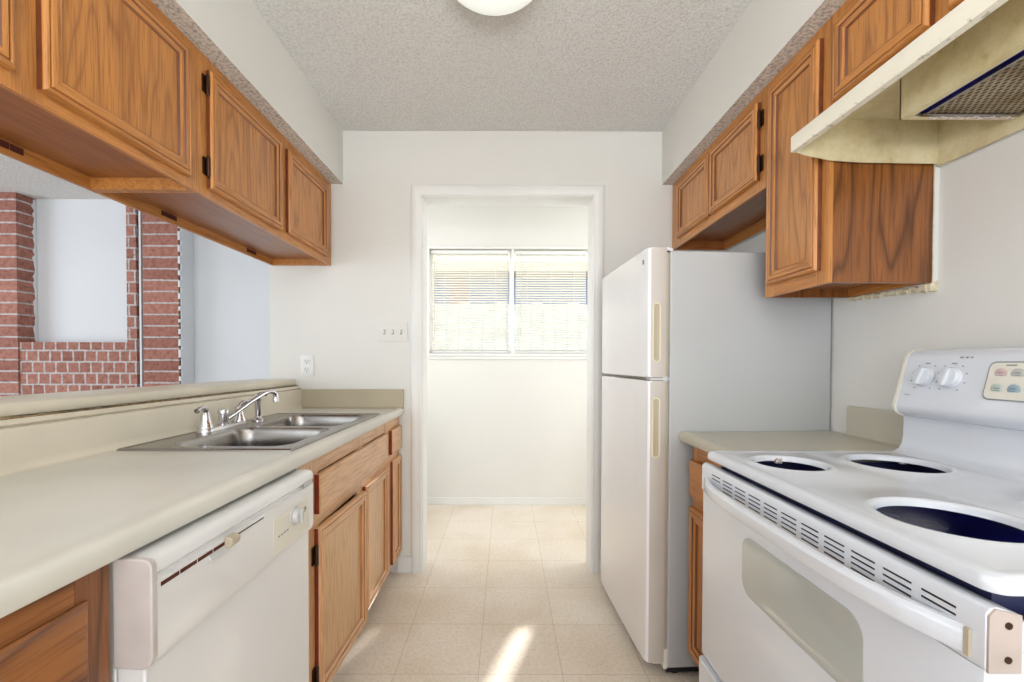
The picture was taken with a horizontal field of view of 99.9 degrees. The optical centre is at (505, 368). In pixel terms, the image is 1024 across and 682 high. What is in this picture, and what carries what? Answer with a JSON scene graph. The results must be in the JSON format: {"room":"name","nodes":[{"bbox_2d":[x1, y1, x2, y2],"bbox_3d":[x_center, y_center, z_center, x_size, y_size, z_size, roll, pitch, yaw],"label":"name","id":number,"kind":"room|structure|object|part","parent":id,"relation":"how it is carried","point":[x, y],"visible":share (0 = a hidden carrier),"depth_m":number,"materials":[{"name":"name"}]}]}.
{"room":"kitchen","nodes":[
{"label":"kitchen","id":0,"kind":"room"},
{"bbox_2d":[12,386,285,416],"bbox_3d":[-1.225,0.641,0.600,0.153,1.036,3.581,0,1,0],"label":"wall","id":1,"kind":"structure","parent":0,"point":[285,386],"depth_m":1.31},
{"bbox_2d":[0,379,295,417],"bbox_3d":[-1.272,0.102,0.617,0.227,0.035,3.530,0,1,0],"label":"bar ledge","id":2,"kind":"object","parent":1,"relation":"on","point":[14,405],"visible":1,"depth_m":1.32,"materials":[{"name":"beige laminate"}]},
{"bbox_2d":[0,385,297,419],"bbox_3d":[-1.149,0.111,1.337,0.012,0.009,2.071,0,1,0],"label":"bead","id":3,"kind":"object","parent":1,"relation":"attached to","point":[93,408],"visible":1,"depth_m":1.28},
{"bbox_2d":[0,389,301,476],"bbox_3d":[-1.127,0.186,0.918,0.037,0.103,2.930,0,1,0],"label":"backsplash","id":4,"kind":"structure","parent":1,"relation":"attached to","point":[26,447],"depth_m":1.20,"materials":[{"name":"beige laminate"}]},
{"bbox_2d":[36,199,269,382],"bbox_3d":[-3.752,-0.109,3.454,4.895,2.440,0.130,0,1,0],"label":"wall","id":5,"kind":"structure","parent":0,"point":[82,269],"depth_m":3.38,"materials":[{"name":"paint"}]},
{"bbox_2d":[151,0,342,183],"bbox_3d":[-1.098,-1.135,0.574,0.408,0.291,3.581,0,1,0],"label":"wall","id":6,"kind":"structure","parent":0,"point":[233,35],"depth_m":1.60,"materials":[{"name":"white paint"}]},
{"bbox_2d":[0,0,195,190],"bbox_3d":[-1.116,-0.768,0.871,0.348,0.448,0.925,0,1,0],"label":"upper cabinet","id":7,"kind":"object","parent":6,"relation":"attached to","point":[96,95],"visible":1,"depth_m":1.08,"materials":[{"name":"brown wood"}]},
{"bbox_3d":[-0.952,-0.763,0.634,0.019,0.379,0.390,0,1,0],"label":"door","id":8,"kind":"part","parent":7,"relation":"part of","materials":[{"name":"brown wood"}]},
{"bbox_3d":[-1.283,-0.762,0.871,0.014,0.433,0.897,0,1,0],"label":"rail","id":9,"kind":"part","parent":7,"relation":"part of","materials":[{"name":"brown wood"}]},
{"bbox_3d":[-1.125,-0.585,0.874,0.304,0.010,0.897,0,1,0],"label":"panel","id":10,"kind":"part","parent":7,"relation":"part of","materials":[{"name":"brown wood"}]},
{"bbox_3d":[-0.957,-0.767,1.087,0.004,0.294,0.326,0,1,0],"label":"door panel","id":11,"kind":"part","parent":7,"relation":"part of","materials":[{"name":"brown wood"}]},
{"bbox_2d":[92,46,330,265],"bbox_3d":[-1.116,-0.783,1.852,0.348,0.448,1.032,0,1,0],"label":"upper cabinet","id":12,"kind":"object","parent":6,"relation":"attached to","point":[256,196],"visible":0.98,"depth_m":1.66,"materials":[{"name":"brown wood"}]},
{"bbox_3d":[-1.283,-0.777,1.852,0.014,0.433,1.004,0,1,0],"label":"rail","id":13,"kind":"part","parent":12,"relation":"part of","materials":[{"name":"brown wood"}]},
{"bbox_3d":[-1.125,-0.598,1.854,0.304,0.010,1.004,0,1,0],"label":"panel","id":14,"kind":"part","parent":12,"relation":"part of","materials":[{"name":"brown wood"}]},
{"bbox_3d":[-0.952,-0.771,1.602,0.019,0.377,0.443,0,1,0],"label":"door","id":15,"kind":"part","parent":12,"relation":"part of","materials":[{"name":"brown wood"}]},
{"bbox_3d":[-0.957,-0.771,1.602,0.004,0.287,0.353,0,1,0],"label":"door panel","id":16,"kind":"part","parent":12,"relation":"part of","materials":[{"name":"brown wood"}]},
{"bbox_3d":[-0.967,-0.782,1.852,0.011,0.448,1.032,0,1,0],"label":"frame","id":17,"kind":"part","parent":12,"relation":"part of","materials":[{"name":"brown wood"}]},
{"bbox_3d":[-0.952,-0.779,2.084,0.019,0.365,0.410,0,1,0],"label":"door","id":18,"kind":"part","parent":12,"relation":"part of","materials":[{"name":"brown wood"}]},
{"bbox_3d":[-0.957,-0.779,2.084,0.004,0.275,0.320,0,1,0],"label":"door panel","id":19,"kind":"part","parent":12,"relation":"part of","materials":[{"name":"brown wood"}]},
{"bbox_2d":[0,0,751,206],"bbox_3d":[-2.417,-1.340,0.360,7.560,0.120,6.560,0,1,0],"label":"ceiling","id":20,"kind":"structure","parent":0,"point":[375,65],"depth_m":1.81,"materials":[{"name":"white paint"}]},
{"bbox_2d":[457,0,531,15],"bbox_3d":[-0.037,-1.236,1.347,0.360,0.106,0.360,0,1,0],"label":"ceiling light","id":21,"kind":"object","parent":20,"relation":"attached to","point":[485,7],"visible":1,"depth_m":1.42,"materials":[{"name":"white glass"}]},
{"bbox_2d":[269,131,728,571],"bbox_3d":[0.237,-0.084,2.440,3.083,2.440,0.120,0,1,0],"label":"wall","id":22,"kind":"structure","parent":0,"point":[332,314],"depth_m":2.37,"materials":[{"name":"white paint"}]},
{"bbox_2d":[301,355,313,375],"bbox_3d":[-1.097,-0.017,2.377,0.072,0.116,0.009,0,1,0],"label":"wall outlet","id":23,"kind":"object","parent":22,"relation":"attached to","point":[307,361],"visible":1,"depth_m":2.38,"materials":[{"name":"plastic"}]},
{"bbox_2d":[304,359,309,363],"bbox_3d":[-1.097,-0.040,2.374,0.034,0.030,0.002,0,1,0],"label":"receptacle","id":24,"kind":"object","parent":23,"relation":"attached to","point":[306,361],"depth_m":2.37,"materials":[{"name":"white plastic"}]},
{"bbox_2d":[378,322,407,341],"bbox_3d":[-0.623,-0.202,2.369,0.165,0.110,0.018,0,1,0],"label":"light switch","id":25,"kind":"object","parent":22,"relation":"attached to","point":[387,331],"visible":1,"depth_m":2.37,"materials":[{"name":"paint"}]},
{"bbox_2d":[397,556,410,572],"bbox_3d":[-0.557,1.090,2.391,0.092,0.090,0.012,0,1,0],"label":"baseboard","id":26,"kind":"structure","parent":22,"relation":"attached to","point":[403,562],"depth_m":2.38,"materials":[{"name":"paint"}]},
{"bbox_2d":[411,185,603,573],"bbox_3d":[0.008,0.064,2.436,1.061,2.143,0.144,0,1,0],"label":"door frame","id":27,"kind":"structure","parent":22,"relation":"in","point":[592,196],"depth_m":2.37,"materials":[{"name":"paint"}]},
{"bbox_2d":[427,206,587,496],"bbox_3d":[0.348,-0.100,3.559,3.105,2.440,0.080,0,1,0],"label":"wall","id":28,"kind":"structure","parent":0,"point":[496,427],"depth_m":3.52,"materials":[{"name":"white paint"}]},
{"bbox_2d":[427,497,585,504],"bbox_3d":[0.195,1.089,3.530,2.785,0.062,0.012,0,1,0],"label":"baseboard","id":29,"kind":"structure","parent":28,"relation":"attached to","point":[430,500],"depth_m":3.52,"materials":[{"name":"paint"}]},
{"bbox_2d":[427,246,587,359],"bbox_3d":[0.069,-0.535,3.540,1.425,0.918,0.105,0,1,0],"label":"window","id":30,"kind":"structure","parent":28,"relation":"in","point":[511,355],"depth_m":3.51,"materials":[{"name":"paint"}]},
{"bbox_2d":[431,250,508,352],"bbox_3d":[-0.293,-0.548,3.534,0.636,0.838,0.039,0,1,0],"label":"window blind","id":31,"kind":"object","parent":30,"relation":"attached to","point":[434,253],"visible":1,"depth_m":3.54,"materials":[{"name":"paint"}]},
{"bbox_3d":[-0.294,-0.135,3.545,0.636,0.013,0.018,0,1,0],"label":"rail","id":32,"kind":"part","parent":31,"relation":"part of","materials":[{"name":"paint"}]},
{"bbox_3d":[-0.293,-0.540,3.539,0.422,0.781,0.028,0,1,0],"label":"ladder cord","id":33,"kind":"part","parent":31,"relation":"part of","materials":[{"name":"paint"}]},
{"bbox_3d":[0.068,-0.098,3.534,1.425,0.045,0.080,0,1,0],"label":"sill","id":34,"kind":"part","parent":30,"relation":"part of","materials":[{"name":"paint"}]},
{"bbox_3d":[0.057,-0.550,3.521,0.020,0.859,0.014,0,1,0],"label":"mullion post","id":35,"kind":"part","parent":30,"relation":"part of","materials":[{"name":"paint"}]},
{"bbox_2d":[515,251,586,352],"bbox_3d":[0.371,-0.543,3.534,0.584,0.833,0.039,0,1,0],"label":"window blind","id":36,"kind":"object","parent":30,"relation":"attached to","point":[521,254],"visible":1,"depth_m":3.54,"materials":[{"name":"paint"}]},
{"bbox_3d":[0.370,-0.134,3.545,0.584,0.013,0.018,0,1,0],"label":"rail","id":37,"kind":"part","parent":36,"relation":"part of","materials":[{"name":"paint"}]},
{"bbox_3d":[0.371,-0.536,3.539,0.388,0.776,0.028,0,1,0],"label":"ladder cord","id":38,"kind":"part","parent":36,"relation":"part of","materials":[{"name":"paint"}]},
{"bbox_2d":[331,505,698,681],"bbox_3d":[0.025,1.216,0.398,2.665,0.100,6.560,0,1,0],"label":"floor","id":39,"kind":"structure","parent":0,"point":[503,593],"depth_m":2.00,"materials":[{"name":"tile"}]},
{"bbox_2d":[0,564,109,681],"bbox_3d":[-0.864,0.728,0.179,0.565,0.877,0.936,0,1,0],"label":"base cabinet","id":40,"kind":"object","parent":39,"relation":"on","point":[63,635],"visible":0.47,"depth_m":0.57,"materials":[{"name":"brown wood"}]},
{"bbox_3d":[-0.587,0.680,0.183,0.010,0.695,0.855,0,1,0],"label":"door","id":41,"kind":"part","parent":40,"relation":"part of","materials":[{"name":"brown wood"}]},
{"bbox_2d":[0,389,403,617],"bbox_3d":[-0.855,0.206,0.918,0.582,0.141,2.930,0,1,0],"label":"countertop","id":42,"kind":"structure","parent":40,"relation":"on","point":[72,504],"depth_m":0.94,"materials":[{"name":"beige laminate"}]},
{"bbox_2d":[0,386,300,427],"bbox_3d":[-1.139,0.126,0.917,0.014,0.016,2.930,0,1,0],"label":"trim strip","id":43,"kind":"object","parent":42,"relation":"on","point":[53,417],"visible":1,"depth_m":1.25,"materials":[{"name":"beige laminate"}]},
{"bbox_2d":[116,413,379,472],"bbox_3d":[-0.853,0.308,1.646,0.496,0.176,0.858,0,1,0],"label":"double sink","id":44,"kind":"object","parent":42,"relation":"in","point":[278,432],"visible":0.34,"depth_m":1.62,"materials":[{"name":"metal"}]},
{"bbox_2d":[194,389,278,433],"bbox_3d":[-1.045,0.157,1.665,0.076,0.129,0.431,0,1,7],"label":"kitchen faucet","id":45,"kind":"object","parent":44,"relation":"on","point":[205,425],"visible":1,"depth_m":1.59,"materials":[{"name":"silver metal"}]},
{"bbox_3d":[-1.052,0.169,1.491,0.052,0.082,0.086,0,1,0],"label":"handle","id":46,"kind":"part","parent":45,"relation":"part of","materials":[{"name":"silver metal"}]},
{"bbox_3d":[-1.052,0.215,1.603,0.054,0.016,0.244,0,1,0],"label":"plate","id":47,"kind":"part","parent":45,"relation":"part of","materials":[{"name":"silver metal"}]},
{"bbox_3d":[-1.052,0.166,1.714,0.052,0.082,0.086,0,1,0],"label":"handle","id":48,"kind":"part","parent":45,"relation":"part of","materials":[{"name":"silver metal"}]},
{"bbox_3d":[-1.018,0.143,1.742,0.025,0.103,0.272,0,1,11],"label":"spout","id":49,"kind":"part","parent":45,"relation":"part of","materials":[{"name":"silver metal"}]},
{"bbox_3d":[-0.823,0.312,1.446,0.355,0.174,0.358,0,1,0],"label":"bowl","id":50,"kind":"part","parent":44,"relation":"part of","materials":[{"name":"metal"}]},
{"bbox_2d":[251,391,267,420],"bbox_3d":[-1.045,0.158,1.823,0.049,0.123,0.064,0,1,0],"label":"sprayer","id":51,"kind":"object","parent":44,"relation":"on","point":[257,417],"visible":0.77,"depth_m":1.80,"materials":[{"name":"silver metal"}]},
{"bbox_3d":[-0.823,0.307,1.844,0.355,0.174,0.358,0,1,0],"label":"bowl","id":52,"kind":"part","parent":44,"relation":"part of","materials":[{"name":"metal"}]},
{"bbox_2d":[109,469,312,681],"bbox_3d":[-0.823,0.717,0.932,0.618,0.870,0.558,0,1,0],"label":"dishwasher","id":53,"kind":"object","parent":39,"relation":"on","point":[223,595],"visible":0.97,"depth_m":0.83,"materials":[{"name":"white plastic"}]},
{"bbox_2d":[109,562,117,681],"bbox_3d":[-0.863,0.676,0.933,0.538,0.778,0.554,0,1,0],"label":"panel","id":54,"kind":"object","parent":53,"relation":"in","point":[113,566],"depth_m":0.65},
{"bbox_3d":[-0.572,0.742,0.932,0.044,0.588,0.546,0,1,0],"label":"door panel","id":55,"kind":"part","parent":53,"relation":"part of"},
{"bbox_3d":[-0.527,0.331,0.830,0.016,0.021,0.026,0,1,0],"label":"latch lever","id":56,"kind":"part","parent":53,"relation":"part of","materials":[{"name":"beige plastic"}]},
{"bbox_3d":[-0.535,0.390,1.081,0.001,0.084,0.180,0,1,0],"label":"badge plate","id":57,"kind":"part","parent":53,"relation":"part of","materials":[{"name":"beige plastic"}]},
{"bbox_2d":[296,423,388,681],"bbox_3d":[-0.851,0.706,1.674,0.593,0.877,0.910,0,1,0],"label":"base cabinet","id":58,"kind":"object","parent":39,"relation":"on","point":[348,537],"visible":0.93,"depth_m":1.54,"materials":[{"name":"brown wood"}]},
{"bbox_3d":[-0.572,0.757,1.528,0.019,0.530,0.395,0,1,3],"label":"door","id":59,"kind":"part","parent":58,"relation":"part of","materials":[{"name":"brown wood"}]},
{"bbox_3d":[-0.578,0.757,1.528,0.004,0.440,0.305,0,1,3],"label":"door panel","id":60,"kind":"part","parent":58,"relation":"part of","materials":[{"name":"brown wood"}]},
{"bbox_3d":[-0.581,0.384,1.712,0.019,0.122,0.768,0,1,0],"label":"false drawer","id":61,"kind":"part","parent":58,"relation":"part of","materials":[{"name":"brown wood"}]},
{"bbox_3d":[-0.582,0.751,1.947,0.019,0.530,0.328,0,1,0],"label":"door","id":62,"kind":"part","parent":58,"relation":"part of","materials":[{"name":"brown wood"}]},
{"bbox_3d":[-0.588,0.751,1.947,0.004,0.440,0.238,0,1,0],"label":"door panel","id":63,"kind":"part","parent":58,"relation":"part of","materials":[{"name":"brown wood"}]},
{"bbox_2d":[386,417,401,571],"bbox_3d":[-0.860,0.697,2.259,0.574,0.877,0.259,0,1,0],"label":"base cabinet","id":64,"kind":"object","parent":39,"relation":"on","point":[393,429],"visible":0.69,"depth_m":2.24,"materials":[{"name":"brown wood"}]},
{"bbox_3d":[-0.581,0.375,2.278,0.019,0.122,0.200,0,1,0],"label":"drawer","id":65,"kind":"part","parent":64,"relation":"part of","materials":[{"name":"brown wood"}]},
{"bbox_3d":[-0.582,0.744,2.296,0.019,0.535,0.170,0,1,0],"label":"door","id":66,"kind":"part","parent":64,"relation":"part of","materials":[{"name":"brown wood"}]},
{"bbox_3d":[-0.588,0.744,2.296,0.004,0.449,0.084,0,1,0],"label":"door panel","id":67,"kind":"part","parent":64,"relation":"part of","materials":[{"name":"brown wood"}]},
{"bbox_2d":[688,447,720,667],"bbox_3d":[0.942,0.715,1.404,0.566,0.877,0.317,0,1,0],"label":"base cabinet","id":68,"kind":"object","parent":39,"relation":"on","point":[695,564],"visible":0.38,"depth_m":1.51,"materials":[{"name":"brown wood"}]},
{"bbox_3d":[0.668,0.762,1.409,0.019,0.530,0.295,0,1,0],"label":"door","id":69,"kind":"part","parent":68,"relation":"part of","materials":[{"name":"brown wood"}]},
{"bbox_3d":[0.669,0.396,1.403,0.019,0.132,0.295,0,1,0],"label":"drawer","id":70,"kind":"part","parent":68,"relation":"part of","materials":[{"name":"brown wood"}]},
{"bbox_3d":[0.674,0.762,1.409,0.004,0.432,0.197,0,1,0],"label":"door panel","id":71,"kind":"part","parent":68,"relation":"part of","materials":[{"name":"brown wood"}]},
{"bbox_2d":[679,406,903,461],"bbox_3d":[0.931,0.203,1.421,0.590,0.141,0.384,0,1,0],"label":"countertop","id":72,"kind":"structure","parent":68,"relation":"on","point":[867,429],"depth_m":1.40,"materials":[{"name":"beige laminate"}]},
{"bbox_2d":[601,247,830,672],"bbox_3d":[0.852,0.346,1.905,0.707,1.598,0.617,0,1,-3],"label":"refrigerator","id":73,"kind":"object","parent":39,"relation":"on","point":[693,341],"visible":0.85,"depth_m":1.60,"materials":[{"name":"white metal"}]},
{"bbox_3d":[0.535,0.564,1.892,0.071,1.046,0.614,0,1,-3],"label":"fridge door","id":74,"kind":"part","parent":73,"relation":"part of","materials":[{"name":"white metal"}]},
{"bbox_3d":[0.537,-0.210,1.881,0.071,0.474,0.614,0,1,-3],"label":"freezer door","id":75,"kind":"part","parent":73,"relation":"part of","materials":[{"name":"white metal"}]},
{"bbox_2d":[699,347,1023,681],"bbox_3d":[0.857,0.555,0.865,0.697,1.211,0.731,0,1,0],"label":"electric range","id":76,"kind":"object","parent":39,"relation":"on","point":[819,566],"visible":1,"depth_m":0.85,"materials":[{"name":"white metal"}]},
{"bbox_3d":[0.572,0.956,0.872,0.048,0.268,0.721,0,1,0],"label":"storage drawer","id":77,"kind":"part","parent":76,"relation":"part of","materials":[{"name":"white metal"}]},
{"bbox_2d":[774,458,781,463],"bbox_3d":[0.720,0.243,1.135,0.016,0.014,0.016,0,1,0],"label":"socket","id":78,"kind":"object","parent":76,"relation":"attached to","point":[776,460],"depth_m":1.13,"materials":[{"name":"silver metal"}]},
{"bbox_3d":[0.539,0.323,0.863,0.060,0.036,0.684,0,1,0],"label":"handle","id":79,"kind":"part","parent":76,"relation":"part of","materials":[{"name":"white metal"}]},
{"bbox_3d":[0.578,0.310,0.862,0.039,0.076,0.724,0,1,0],"label":"vent trim","id":80,"kind":"part","parent":76,"relation":"part of","materials":[{"name":"white metal"}]},
{"bbox_3d":[0.578,0.579,0.866,0.038,0.462,0.722,0,1,0],"label":"oven door","id":81,"kind":"part","parent":76,"relation":"part of","materials":[{"name":"white metal"}]},
{"bbox_2d":[707,451,1023,595],"bbox_3d":[0.881,0.248,0.862,0.627,0.024,0.728,0,1,0],"label":"cooktop","id":82,"kind":"object","parent":76,"relation":"in","point":[848,492],"depth_m":0.82,"materials":[{"name":"white metal"}]},
{"bbox_3d":[1.110,0.022,1.148,0.032,0.053,0.055,0,1,0],"label":"burner knob","id":83,"kind":"part","parent":76,"relation":"part of","materials":[{"name":"white plastic"}]},
{"bbox_3d":[1.110,0.023,1.080,0.032,0.053,0.055,0,1,0],"label":"burner knob","id":84,"kind":"part","parent":76,"relation":"part of","materials":[{"name":"white plastic"}]},
{"bbox_3d":[0.557,0.329,0.518,0.006,0.033,0.006,0,1,0],"label":"handle","id":85,"kind":"part","parent":76,"relation":"part of","materials":[{"name":"beige plastic"}]},
{"bbox_3d":[0.578,0.316,0.498,0.038,0.075,0.002,0,1,0],"label":"trim","id":86,"kind":"part","parent":76,"relation":"part of","materials":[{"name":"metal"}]},
{"bbox_2d":[662,0,846,184],"bbox_3d":[1.046,-1.129,0.574,0.370,0.291,3.581,0,1,0],"label":"wall","id":87,"kind":"structure","parent":0,"point":[768,34],"depth_m":1.59,"materials":[{"name":"white paint"}]},
{"bbox_2d":[672,85,767,249],"bbox_3d":[1.056,-0.824,1.940,0.313,0.358,0.855,0,1,0],"label":"upper cabinet","id":88,"kind":"object","parent":87,"relation":"attached to","point":[719,202],"visible":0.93,"depth_m":1.87,"materials":[{"name":"brown wood"}]},
{"bbox_3d":[0.914,-0.825,2.097,0.004,0.190,0.260,0,1,0],"label":"door panel","id":89,"kind":"part","parent":88,"relation":"part of","materials":[{"name":"brown wood"}]},
{"bbox_3d":[0.909,-0.826,2.097,0.019,0.280,0.350,0,1,0],"label":"door","id":90,"kind":"part","parent":88,"relation":"part of","materials":[{"name":"brown wood"}]},
{"bbox_3d":[1.063,-0.700,1.941,0.269,0.010,0.827,0,1,0],"label":"panel","id":91,"kind":"part","parent":88,"relation":"part of","materials":[{"name":"brown wood"}]},
{"bbox_3d":[0.914,-0.820,1.728,0.004,0.190,0.270,0,1,0],"label":"door panel","id":92,"kind":"part","parent":88,"relation":"part of","materials":[{"name":"brown wood"}]},
{"bbox_3d":[0.909,-0.820,1.728,0.019,0.280,0.360,0,1,0],"label":"door","id":93,"kind":"part","parent":88,"relation":"part of","materials":[{"name":"brown wood"}]},
{"bbox_3d":[1.205,-0.817,1.940,0.014,0.343,0.827,0,1,0],"label":"rail","id":94,"kind":"part","parent":88,"relation":"part of","materials":[{"name":"brown wood"}]},
{"bbox_2d":[729,129,1023,432],"bbox_3d":[1.288,-0.042,-0.260,0.120,2.440,5.281,0,1,0],"label":"wall","id":95,"kind":"structure","parent":0,"point":[978,302],"depth_m":1.17,"materials":[{"name":"white paint"}]},
{"bbox_2d":[765,16,933,297],"bbox_3d":[1.055,-0.620,1.364,0.313,0.748,0.297,0,1,0],"label":"upper cabinet","id":96,"kind":"object","parent":95,"relation":"attached to","point":[835,229],"visible":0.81,"depth_m":1.24,"materials":[{"name":"brown wood"}]},
{"bbox_3d":[0.913,-0.621,1.365,0.004,0.578,0.150,0,1,0],"label":"door panel","id":97,"kind":"part","parent":96,"relation":"part of","materials":[{"name":"brown wood"}]},
{"bbox_3d":[0.908,-0.621,1.365,0.019,0.668,0.240,0,1,0],"label":"door","id":98,"kind":"part","parent":96,"relation":"part of","materials":[{"name":"brown wood"}]},
{"bbox_3d":[0.923,-0.621,1.364,0.011,0.748,0.297,0,1,0],"label":"frame","id":99,"kind":"part","parent":96,"relation":"part of","materials":[{"name":"brown wood"}]},
{"bbox_3d":[1.062,-0.281,1.369,0.269,0.010,0.269,0,1,0],"label":"panel","id":100,"kind":"part","parent":96,"relation":"part of","materials":[{"name":"brown wood"}]},
{"bbox_3d":[1.205,-0.613,1.365,0.014,0.733,0.269,0,1,0],"label":"rail","id":101,"kind":"part","parent":96,"relation":"part of","materials":[{"name":"brown wood"}]},
{"bbox_2d":[932,164,934,282],"bbox_3d":[1.212,-0.413,1.218,0.003,0.338,0.003,0,1,0],"label":"trim","id":102,"kind":"structure","parent":96,"relation":"attached to","point":[934,164],"depth_m":1.22,"materials":[{"name":"paint"}]},
{"bbox_2d":[727,131,1017,299],"bbox_3d":[1.221,-0.617,1.409,0.017,0.757,1.924,0,1,0],"label":"trim","id":103,"kind":"structure","parent":95,"relation":"attached to","point":[937,169],"depth_m":1.22,"materials":[{"name":"white paint"}]},
{"bbox_2d":[842,406,903,446],"bbox_3d":[1.207,0.185,1.377,0.039,0.103,0.292,0,1,0],"label":"backsplash","id":104,"kind":"structure","parent":95,"relation":"attached to","point":[869,424],"depth_m":1.40,"materials":[{"name":"beige laminate"}]},
{"bbox_2d":[847,280,937,300],"bbox_3d":[1.215,-0.239,1.367,0.027,0.038,0.290,0,1,0],"label":"trim","id":105,"kind":"structure","parent":95,"relation":"attached to","point":[927,287],"depth_m":1.30,"materials":[{"name":"paint"}]},
{"bbox_2d":[831,0,963,104],"bbox_3d":[1.056,-0.843,0.827,0.313,0.286,0.768,0,1,0],"label":"upper cabinet","id":106,"kind":"object","parent":95,"relation":"attached to","point":[866,34],"visible":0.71,"depth_m":1.07,"materials":[{"name":"brown wood"}]},
{"bbox_3d":[0.914,-0.843,1.054,0.004,0.125,0.182,0,1,0],"label":"door panel","id":107,"kind":"part","parent":106,"relation":"part of","materials":[{"name":"brown wood"}]},
{"bbox_2d":[791,0,1023,166],"bbox_3d":[1.008,-0.630,0.833,0.414,0.139,0.747,0,1,0],"label":"range hood","id":108,"kind":"object","parent":106,"relation":"attached to","point":[956,90],"visible":1,"depth_m":0.98,"materials":[{"name":"beige metal"}]},
{"bbox_3d":[1.011,-0.639,1.204,0.408,0.130,0.003,0,1,0],"label":"panel","id":109,"kind":"part","parent":108,"relation":"part of","materials":[{"name":"beige metal"}]},
{"bbox_3d":[1.089,-0.593,0.818,0.228,0.010,0.382,0,1,0],"label":"filter frame","id":110,"kind":"part","parent":108,"relation":"part of","materials":[{"name":"metal"}]},
{"bbox_3d":[1.212,-0.625,0.833,0.006,0.130,0.739,0,1,0],"label":"panel","id":111,"kind":"part","parent":108,"relation":"part of","materials":[{"name":"beige metal"}]},
{"bbox_3d":[0.909,-0.837,0.683,0.019,0.215,0.390,0,1,0],"label":"door","id":112,"kind":"part","parent":106,"relation":"part of","materials":[{"name":"brown wood"}]},
{"bbox_3d":[-3.756,1.207,0.328,4.895,0.100,6.420,0,1,0],"label":"floor","id":113,"kind":"structure","parent":0,"visible":0},
{"bbox_2d":[0,192,194,395],"bbox_3d":[-3.400,-0.106,3.315,1.900,2.439,0.146,0,1,0],"label":"brick fireplace","id":114,"kind":"object","parent":113,"relation":"on","point":[158,350],"visible":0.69,"depth_m":3.25,"materials":[{"name":"brick"}]},
{"bbox_3d":[-3.274,0.456,3.333,0.826,1.315,0.127,0,1,0],"label":"header panel","id":115,"kind":"part","parent":114,"relation":"part of","materials":[{"name":"brick"}]},
{"label":"outside","id":116,"kind":"structure","parent":0,"visible":0},
{"bbox_3d":[-0.003,1.201,13.879,28.000,0.230,20.280,0,1,0],"label":"ground","id":117,"kind":"structure","parent":116,"visible":0},
{"bbox_2d":[434,303,586,351],"bbox_3d":[0.196,0.125,6.438,14.392,2.204,0.070,0,1,0],"label":"fence","id":118,"kind":"object","parent":117,"relation":"on","point":[503,303],"visible":0.03,"depth_m":6.39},
{"bbox_2d":[435,254,587,349],"bbox_3d":[0.503,-1.414,10.930,18.000,5.150,4.100,0,1,0],"label":"neighbouring house","id":119,"kind":"structure","parent":117,"relation":"on","point":[515,257],"depth_m":9.57,"materials":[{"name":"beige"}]}
]}

